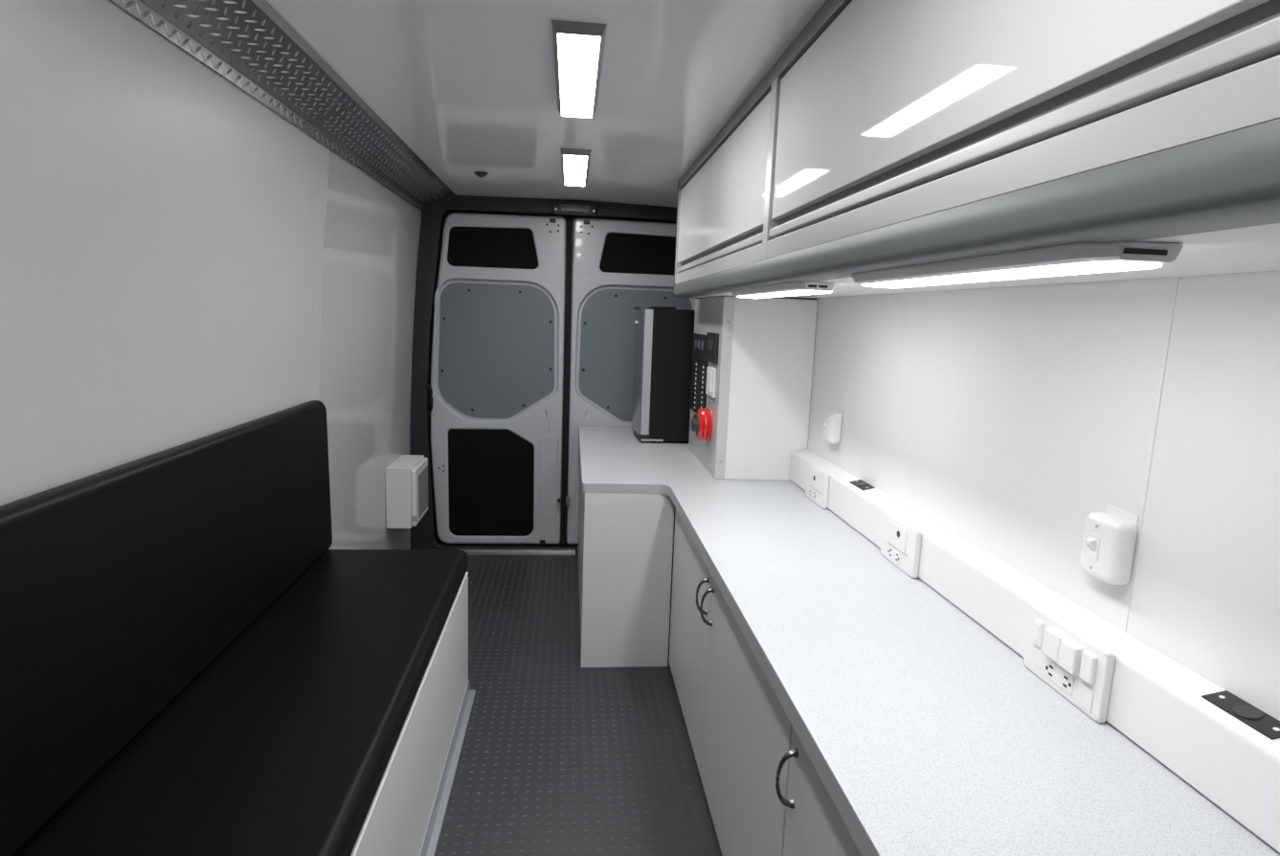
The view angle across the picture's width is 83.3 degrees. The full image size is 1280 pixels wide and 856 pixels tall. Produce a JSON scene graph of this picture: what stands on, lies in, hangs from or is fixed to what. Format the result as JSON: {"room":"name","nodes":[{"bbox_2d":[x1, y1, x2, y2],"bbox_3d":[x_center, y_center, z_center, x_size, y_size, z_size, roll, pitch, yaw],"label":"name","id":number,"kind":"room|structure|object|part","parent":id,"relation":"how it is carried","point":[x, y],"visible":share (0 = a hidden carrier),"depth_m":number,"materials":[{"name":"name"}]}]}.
{"room":"van interior","nodes":[
{"label":"van interior","id":0,"kind":"room"},
{"bbox_2d":[0,0,328,505],"bbox_3d":[-0.934,0.279,0.717,0.139,1.860,3.497,1,9,-6],"label":"wall","id":1,"kind":"structure","parent":0,"point":[161,224],"depth_m":1.34,"materials":[{"name":"grey plastic"}]},
{"bbox_2d":[110,0,366,133],"bbox_3d":[-0.731,-0.643,0.480,0.172,0.092,3.285,1,9,-6],"label":"trim","id":2,"kind":"structure","parent":1,"relation":"attached to","point":[248,43],"depth_m":1.57,"materials":[{"name":"silver metal"}]},
{"bbox_2d":[317,148,329,400],"bbox_3d":[-1.067,0.003,2.437,0.082,1.860,0.008,1,9,-6],"label":"trim","id":3,"kind":"structure","parent":1,"relation":"attached to","point":[327,148],"depth_m":2.35,"materials":[{"name":"grey plastic"}]},
{"bbox_2d":[318,149,421,549],"bbox_3d":[-1.167,-0.112,3.150,0.139,1.860,1.453,1,9,-6],"label":"wall panel","id":4,"kind":"object","parent":1,"relation":"attached to","point":[371,233],"depth_m":2.94,"materials":[{"name":"grey plastic"}]},
{"bbox_2d":[307,104,455,211],"bbox_3d":[-0.963,-1.035,2.917,0.172,0.092,1.667,1,9,-6],"label":"trim","id":5,"kind":"structure","parent":1,"relation":"attached to","point":[357,134],"depth_m":2.58,"materials":[{"name":"silver metal"}]},
{"bbox_2d":[385,454,427,528],"bbox_3d":[-1.152,0.311,3.587,0.142,0.294,0.330,1,9,-6],"label":"electrical box","id":6,"kind":"object","parent":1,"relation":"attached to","point":[407,476],"visible":1,"depth_m":3.44,"materials":[{"name":"white plastic"}]},
{"bbox_3d":[-1.099,0.314,3.593,0.024,0.282,0.306,1,9,-6],"label":"lid","id":7,"kind":"part","parent":6,"relation":"part of","materials":[{"name":"white plastic"}]},
{"bbox_2d":[265,0,826,207],"bbox_3d":[-0.033,-0.819,1.371,1.770,0.090,4.960,1,9,-6],"label":"ceiling","id":8,"kind":"structure","parent":0,"point":[469,86],"depth_m":1.81,"materials":[{"name":"white"}]},
{"bbox_2d":[473,171,488,177],"bbox_3d":[-0.689,-1.097,3.115,0.060,0.019,0.060,1,9,-6],"label":"ceiling sensor","id":9,"kind":"object","parent":8,"relation":"attached to","point":[478,173],"visible":1,"depth_m":3.10,"materials":[{"name":"grey plastic"}]},
{"bbox_2d":[560,147,591,186],"bbox_3d":[-0.263,-1.052,2.924,0.113,0.023,0.650,1,9,-6],"label":"recessed light","id":10,"kind":"object","parent":8,"relation":"in","point":[574,162],"visible":1,"depth_m":2.80,"materials":[{"name":"white plastic"}]},
{"bbox_2d":[563,155,587,186],"bbox_3d":[-0.264,-1.040,2.924,0.088,0.001,0.630,1,9,-6],"label":"diffuser","id":11,"kind":"object","parent":10,"relation":"attached to","point":[575,167],"depth_m":2.88,"materials":[{"name":"white plastic"}]},
{"bbox_2d":[551,20,606,117],"bbox_3d":[-0.154,-0.869,1.789,0.113,0.023,0.650,1,9,-6],"label":"recessed light","id":12,"kind":"object","parent":8,"relation":"in","point":[578,47],"visible":1,"depth_m":1.66,"materials":[{"name":"grey plastic"}]},
{"bbox_2d":[557,33,600,117],"bbox_3d":[-0.155,-0.858,1.788,0.088,0.001,0.630,1,9,-6],"label":"diffuser","id":13,"kind":"object","parent":12,"relation":"attached to","point":[578,55],"depth_m":1.72,"materials":[{"name":"white plastic"}]},
{"bbox_2d":[436,211,676,541],"bbox_3d":[-0.371,-0.278,4.068,1.950,2.040,0.045,1,9,-6],"label":"wall","id":14,"kind":"structure","parent":0,"point":[565,217],"depth_m":3.97,"materials":[{"name":"grey"}]},
{"bbox_2d":[426,384,433,413],"bbox_3d":[-1.131,-0.153,3.866,0.029,0.156,0.061,-3,10,-28],"label":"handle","id":15,"kind":"object","parent":14,"relation":"attached to","point":[428,387],"visible":1,"depth_m":3.86,"materials":[{"name":"black plastic"}]},
{"bbox_2d":[429,212,572,544],"bbox_3d":[-0.768,-0.237,3.947,0.751,1.816,0.082,1,9,-6],"label":"door","id":16,"kind":"structure","parent":14,"relation":"in","point":[500,373],"depth_m":3.95,"materials":[{"name":"grey paint"}]},
{"bbox_3d":[-0.834,0.305,4.043,0.470,0.608,0.047,1,9,-6],"label":"panel","id":17,"kind":"part","parent":16,"relation":"part of","materials":[{"name":"black plastic"}]},
{"bbox_3d":[-0.784,-0.964,3.844,0.477,0.209,0.047,1,9,-6],"label":"window panel","id":18,"kind":"part","parent":16,"relation":"part of","materials":[{"name":"black glass"}]},
{"bbox_3d":[-0.782,-0.416,3.932,0.629,0.728,0.006,1,9,-6],"label":"panel","id":19,"kind":"part","parent":16,"relation":"part of","materials":[{"name":"grey plastic"}]},
{"bbox_2d":[458,548,575,555],"bbox_3d":[-0.691,0.698,4.044,0.650,0.018,0.060,1,9,-6],"label":"trim","id":20,"kind":"structure","parent":14,"relation":"attached to","point":[469,551],"depth_m":4.04,"materials":[{"name":"silver metal"}]},
{"bbox_2d":[409,195,697,552],"bbox_3d":[-0.385,-0.258,3.999,1.910,2.000,0.105,1,9,-6],"label":"trim","id":21,"kind":"structure","parent":14,"relation":"attached to","point":[423,536],"depth_m":3.84,"materials":[{"name":"grey plastic"}]},
{"bbox_2d":[552,200,596,216],"bbox_3d":[-0.343,-1.154,3.780,0.228,0.069,0.050,1,9,-6],"label":"box","id":22,"kind":"object","parent":14,"relation":"attached to","point":[562,208],"visible":1,"depth_m":3.76,"materials":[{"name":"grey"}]},
{"bbox_2d":[565,218,696,544],"bbox_3d":[-0.034,-0.221,4.017,0.729,1.816,0.086,1,9,-6],"label":"door","id":23,"kind":"structure","parent":14,"relation":"in","point":[619,266],"depth_m":3.95,"materials":[{"name":"grey paint"}]},
{"bbox_3d":[-0.022,-0.400,4.007,0.629,0.728,0.006,1,9,-6],"label":"panel","id":24,"kind":"part","parent":23,"relation":"part of","materials":[{"name":"grey plastic"}]},
{"bbox_3d":[0.020,-0.947,3.924,0.477,0.209,0.047,1,9,-6],"label":"window panel","id":25,"kind":"part","parent":23,"relation":"part of","materials":[{"name":"black glass"}]},
{"bbox_3d":[-0.022,0.323,4.123,0.470,0.608,0.047,1,9,-6],"label":"panel","id":26,"kind":"part","parent":23,"relation":"part of","materials":[{"name":"black laminate"}]},
{"bbox_2d":[434,552,722,855],"bbox_3d":[-0.175,1.107,1.738,1.900,0.042,5.100,1,9,-6],"label":"floor","id":27,"kind":"structure","parent":0,"point":[558,756],"depth_m":2.28,"materials":[{"name":"grey rubber"}]},
{"bbox_2d":[350,571,475,855],"bbox_3d":[-0.709,0.952,1.047,0.544,0.444,2.990,1,9,-6],"label":"bench base","id":28,"kind":"object","parent":27,"relation":"on","point":[405,817],"visible":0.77,"depth_m":1.83,"materials":[{"name":"white laminate"}]},
{"bbox_2d":[13,549,467,855],"bbox_3d":[-0.712,0.689,1.006,0.515,0.086,2.994,1,9,-6],"label":"seat cushion","id":29,"kind":"object","parent":28,"relation":"on","point":[283,744],"visible":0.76,"depth_m":1.40,"materials":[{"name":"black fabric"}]},
{"bbox_2d":[0,400,332,855],"bbox_3d":[-0.926,0.390,0.937,0.068,0.507,2.993,1,9,-6],"label":"backrest cushion","id":30,"kind":"object","parent":29,"relation":"on","point":[120,585],"visible":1,"depth_m":1.31,"materials":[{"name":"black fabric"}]},
{"bbox_3d":[-0.518,0.882,1.536,0.012,0.444,0.939,1,9,-6],"label":"panel","id":31,"kind":"part","parent":28,"relation":"part of","materials":[{"name":"white laminate"}]},
{"bbox_3d":[-0.588,0.764,2.271,0.012,0.444,0.547,1,9,-6],"label":"panel","id":32,"kind":"part","parent":28,"relation":"part of","materials":[{"name":"white laminate"}]},
{"bbox_2d":[578,467,674,667],"bbox_3d":[-0.111,0.481,3.388,0.338,0.691,1.330,1,9,-6],"label":"base cabinet","id":33,"kind":"object","parent":27,"relation":"on","point":[625,540],"visible":0.76,"depth_m":2.73,"materials":[{"name":"white laminate"}]},
{"bbox_3d":[-0.306,0.412,3.697,0.008,0.658,0.665,1,9,-6],"label":"door","id":34,"kind":"part","parent":33,"relation":"part of","materials":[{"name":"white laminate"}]},
{"bbox_3d":[-0.244,0.515,3.050,0.008,0.658,0.640,1,9,-6],"label":"door","id":35,"kind":"part","parent":33,"relation":"part of","materials":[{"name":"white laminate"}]},
{"bbox_2d":[668,508,792,855],"bbox_3d":[0.429,0.709,2.060,0.551,0.691,1.451,1,9,-6],"label":"base cabinet","id":36,"kind":"object","parent":27,"relation":"on","point":[739,730],"visible":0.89,"depth_m":1.79,"materials":[{"name":"grey laminate"}]},
{"bbox_3d":[0.165,0.637,2.397,0.018,0.666,0.703,1,9,-6],"label":"door","id":37,"kind":"part","parent":36,"relation":"part of","materials":[{"name":"white laminate"}]},
{"bbox_3d":[0.176,0.480,2.052,0.035,0.114,0.017,1,9,-6],"label":"handle","id":38,"kind":"part","parent":36,"relation":"part of","materials":[{"name":"silver metal"}]},
{"bbox_3d":[0.183,0.492,1.979,0.035,0.114,0.017,1,9,-6],"label":"handle","id":39,"kind":"part","parent":36,"relation":"part of","materials":[{"name":"silver metal"}]},
{"bbox_3d":[0.233,0.751,1.687,0.018,0.666,0.735,1,9,-6],"label":"door","id":40,"kind":"part","parent":36,"relation":"part of","materials":[{"name":"white laminate"}]},
{"bbox_2d":[775,726,861,855],"bbox_3d":[0.577,0.958,0.516,0.551,0.691,1.683,1,9,-6],"label":"base cabinet","id":41,"kind":"object","parent":27,"relation":"on","point":[814,825],"visible":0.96,"depth_m":1.18,"materials":[{"name":"grey laminate"}]},
{"bbox_3d":[0.252,0.610,1.249,0.035,0.114,0.017,1,9,-6],"label":"handle","id":42,"kind":"part","parent":41,"relation":"part of","materials":[{"name":"silver metal"}]},
{"bbox_2d":[578,426,1279,855],"bbox_3d":[0.304,0.373,1.813,0.873,0.038,4.490,1,9,-6],"label":"countertop","id":43,"kind":"structure","parent":41,"relation":"on","point":[927,733],"depth_m":1.19,"materials":[{"name":"white laminate"}]},
{"bbox_2d":[631,306,695,443],"bbox_3d":[0.228,-0.282,3.703,0.529,0.664,0.434,1,9,-6],"label":"mini fridge","id":44,"kind":"object","parent":43,"relation":"on","point":[663,335],"visible":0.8,"depth_m":3.49,"materials":[{"name":"black metal"}]},
{"bbox_3d":[-0.002,0.016,3.723,0.054,0.032,0.405,1,9,-6],"label":"kick plate","id":45,"kind":"part","parent":44,"relation":"part of","materials":[{"name":"black plastic"}]},
{"bbox_3d":[0.003,-0.299,3.673,0.063,0.606,0.410,1,9,-6],"label":"door","id":46,"kind":"part","parent":44,"relation":"part of","materials":[{"name":"silver metal"}]},
{"bbox_2d":[688,296,817,479],"bbox_3d":[0.445,-0.194,3.075,0.374,0.700,0.656,1,9,-6],"label":"electrical cabinet","id":47,"kind":"object","parent":43,"relation":"on","point":[760,406],"depth_m":2.77,"materials":[{"name":"white metal"}]},
{"bbox_3d":[0.255,-0.180,3.172,0.015,0.234,0.355,1,9,-6],"label":"breaker panel","id":48,"kind":"part","parent":47,"relation":"part of","materials":[{"name":"black plastic"}]},
{"bbox_3d":[0.262,-0.353,3.140,0.014,0.112,0.345,1,9,-6],"label":"meter panel","id":49,"kind":"part","parent":47,"relation":"part of","materials":[{"name":"black plastic"}]},
{"bbox_2d":[691,407,712,441],"bbox_3d":[0.246,-0.014,2.933,0.072,0.136,0.136,1,9,-6],"label":"switch","id":50,"kind":"object","parent":47,"relation":"attached to","point":[702,424],"visible":1,"depth_m":2.89,"materials":[{"name":"red plastic"}]},
{"bbox_3d":[0.223,-0.015,2.930,0.026,0.060,0.060,1,9,-6],"label":"knob","id":51,"kind":"part","parent":50,"relation":"part of","materials":[{"name":"grey plastic"}]},
{"bbox_3d":[0.275,-0.202,3.086,0.007,0.700,0.598,1,9,-6],"label":"panel","id":52,"kind":"part","parent":47,"relation":"part of","materials":[{"name":"metal"}]},
{"bbox_2d":[705,366,716,397],"bbox_3d":[0.282,-0.185,2.881,0.018,0.112,0.140,1,9,-6],"label":"light switch","id":53,"kind":"object","parent":47,"relation":"attached to","point":[710,372],"visible":1,"depth_m":2.84,"materials":[{"name":"white plastic"}]},
{"bbox_3d":[0.287,-0.321,2.869,0.016,0.115,0.183,1,9,-6],"label":"remote panel","id":54,"kind":"part","parent":47,"relation":"part of","materials":[{"name":"black plastic"}]},
{"bbox_3d":[0.320,-0.150,2.767,0.040,0.700,0.054,1,9,-6],"label":"corner trim","id":55,"kind":"part","parent":47,"relation":"part of","materials":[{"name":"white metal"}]},
{"bbox_2d":[799,270,1279,720],"bbox_3d":[0.801,0.143,1.625,0.060,1.970,5.000,1,9,-6],"label":"wall","id":56,"kind":"structure","parent":0,"point":[1004,418],"depth_m":1.29,"materials":[{"name":"white"}]},
{"bbox_2d":[822,406,843,444],"bbox_3d":[0.662,-0.009,2.491,0.054,0.120,0.084,1,9,-6],"label":"wall switch","id":57,"kind":"object","parent":56,"relation":"attached to","point":[833,419],"visible":1,"depth_m":2.46,"materials":[{"name":"white plastic"}]},
{"bbox_3d":[0.688,-0.055,2.486,0.004,0.026,0.068,1,9,-6],"label":"plate","id":58,"kind":"part","parent":57,"relation":"part of","materials":[{"name":"white plastic"}]},
{"bbox_2d":[673,0,1279,298],"bbox_3d":[0.572,-0.518,1.299,0.484,0.499,3.810,1,9,-6],"label":"upper cabinet","id":59,"kind":"object","parent":56,"relation":"attached to","point":[887,134],"visible":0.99,"depth_m":0.81,"materials":[{"name":"white laminate"}]},
{"bbox_3d":[0.380,-0.818,3.165,0.456,0.499,0.011,1,9,-6],"label":"panel","id":60,"kind":"part","parent":59,"relation":"part of","materials":[{"name":"grey laminate"}]},
{"bbox_3d":[0.239,-0.576,2.428,0.024,0.022,1.440,1,9,-6],"label":"pull rail","id":61,"kind":"part","parent":59,"relation":"part of","materials":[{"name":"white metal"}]},
{"bbox_3d":[0.247,-0.755,2.400,0.019,0.304,1.440,1,9,-6],"label":"door","id":62,"kind":"part","parent":59,"relation":"part of","materials":[{"name":"white laminate"}]},
{"bbox_3d":[0.359,-0.748,1.237,0.026,0.038,3.800,1,9,-6],"label":"rail","id":63,"kind":"part","parent":59,"relation":"part of","materials":[{"name":"grey metal"}]},
{"bbox_2d":[730,282,835,298],"bbox_3d":[0.347,-0.350,1.848,0.092,0.020,0.662,1,9,-6],"label":"light","id":64,"kind":"object","parent":59,"relation":"attached to","point":[789,288],"visible":1,"depth_m":1.66,"materials":[{"name":"white plastic"}]},
{"bbox_2d":[737,290,831,298],"bbox_3d":[0.355,-0.350,1.859,0.072,0.016,0.618,1,9,-6],"label":"diffuser","id":65,"kind":"object","parent":64,"relation":"attached to","point":[753,294],"depth_m":1.79,"materials":[{"name":"white plastic"}]},
{"bbox_2d":[808,284,828,288],"bbox_3d":[0.377,-0.301,1.527,0.042,0.005,0.007,1,9,-6],"label":"switch","id":66,"kind":"object","parent":64,"relation":"attached to","point":[809,285],"depth_m":1.52,"materials":[{"name":"black plastic"}]},
{"bbox_2d":[851,241,1183,288],"bbox_3d":[0.433,-0.206,0.949,0.092,0.020,0.601,1,9,-6],"label":"light","id":67,"kind":"object","parent":59,"relation":"attached to","point":[1075,258],"visible":1,"depth_m":0.77,"materials":[{"name":"white plastic"}]},
{"bbox_2d":[861,261,1162,288],"bbox_3d":[0.440,-0.205,0.959,0.072,0.016,0.558,1,9,-6],"label":"diffuser","id":68,"kind":"object","parent":67,"relation":"attached to","point":[1048,268],"depth_m":0.83,"materials":[{"name":"white plastic"}]},
{"bbox_3d":[0.385,-0.524,0.961,0.019,0.304,1.383,1,9,-6],"label":"door","id":69,"kind":"part","parent":59,"relation":"part of","materials":[{"name":"white laminate"}]},
{"bbox_3d":[0.376,-0.344,0.989,0.024,0.022,1.383,1,9,-6],"label":"pull rail","id":70,"kind":"part","parent":59,"relation":"part of","materials":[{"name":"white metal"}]},
{"bbox_2d":[789,449,1279,853],"bbox_3d":[0.773,0.400,1.223,0.063,0.127,3.233,1,9,-6],"label":"cable raceway","id":71,"kind":"object","parent":56,"relation":"attached to","point":[1156,702],"visible":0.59,"depth_m":1.12,"materials":[{"name":"white plastic"}]},
{"bbox_2d":[805,462,829,509],"bbox_3d":[0.610,0.198,2.488,0.020,0.121,0.191,1,9,-6],"label":"outlet box","id":72,"kind":"object","parent":71,"relation":"attached to","point":[817,479],"visible":1,"depth_m":2.46,"materials":[{"name":"white plastic"}]},
{"bbox_2d":[808,487,816,500],"bbox_3d":[0.603,0.229,2.502,0.004,0.034,0.072,1,9,-6],"label":"receptacle","id":73,"kind":"object","parent":72,"relation":"attached to","point":[812,490],"depth_m":2.50,"materials":[{"name":"white plastic"}]},
{"bbox_2d":[850,479,875,490],"bbox_3d":[0.689,0.176,2.233,0.037,0.011,0.105,1,9,-6],"label":"power socket","id":74,"kind":"object","parent":71,"relation":"attached to","point":[860,483],"visible":1,"depth_m":2.22,"materials":[{"name":"black plastic"}]},
{"bbox_3d":[0.689,0.174,2.233,0.032,0.009,0.033,1,9,-6],"label":"lid","id":75,"kind":"part","parent":74,"relation":"part of","materials":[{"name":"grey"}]},
{"bbox_2d":[880,511,921,578],"bbox_3d":[0.670,0.299,1.859,0.020,0.121,0.191,1,9,-6],"label":"outlet box","id":76,"kind":"object","parent":71,"relation":"attached to","point":[901,542],"visible":1,"depth_m":1.83,"materials":[{"name":"white plastic"}]},
{"bbox_2d":[887,543,900,565],"bbox_3d":[0.662,0.330,1.873,0.004,0.034,0.072,1,9,-6],"label":"receptacle","id":77,"kind":"object","parent":76,"relation":"attached to","point":[893,550],"depth_m":1.87,"materials":[{"name":"white plastic"}]},
{"bbox_2d":[1023,605,1115,722],"bbox_3d":[0.724,0.399,1.235,0.032,0.121,0.198,1,9,-6],"label":"outlet box","id":78,"kind":"object","parent":71,"relation":"attached to","point":[1078,667],"visible":1,"depth_m":1.20,"materials":[{"name":"white plastic"}]},
{"bbox_2d":[1043,657,1074,696],"bbox_3d":[0.723,0.428,1.241,0.004,0.034,0.072,1,9,-6],"label":"receptacle","id":79,"kind":"object","parent":78,"relation":"attached to","point":[1055,675],"depth_m":1.24,"materials":[{"name":"white plastic"}]},
{"bbox_3d":[0.729,0.441,1.175,0.003,0.038,0.030,1,9,-6],"label":"blank plate","id":80,"kind":"part","parent":78,"relation":"part of","materials":[{"name":"white plastic"}]},
{"bbox_2d":[1201,690,1279,739],"bbox_3d":[0.811,0.380,0.959,0.037,0.011,0.103,1,9,-6],"label":"power socket","id":81,"kind":"object","parent":71,"relation":"attached to","point":[1268,726],"visible":1,"depth_m":0.96,"materials":[{"name":"black plastic"}]},
{"bbox_3d":[0.811,0.379,0.959,0.032,0.009,0.033,1,9,-6],"label":"lid","id":82,"kind":"part","parent":81,"relation":"part of","materials":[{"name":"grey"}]},
{"bbox_2d":[1079,504,1139,584],"bbox_3d":[0.784,0.197,1.213,0.054,0.120,0.084,1,9,-6],"label":"wall switch","id":83,"kind":"object","parent":56,"relation":"attached to","point":[1109,543],"visible":1,"depth_m":1.19,"materials":[{"name":"white plastic"}]},
{"bbox_3d":[0.810,0.151,1.208,0.004,0.026,0.068,1,9,-6],"label":"plate","id":84,"kind":"part","parent":83,"relation":"part of","materials":[{"name":"white plastic"}]},
{"bbox_2d":[1115,276,1179,632],"bbox_3d":[0.818,0.074,1.167,0.002,0.650,0.023,1,9,-6],"label":"trim","id":85,"kind":"structure","parent":56,"relation":"attached to","point":[1171,285],"depth_m":1.15,"materials":[{"name":"white plastic"}]}
]}

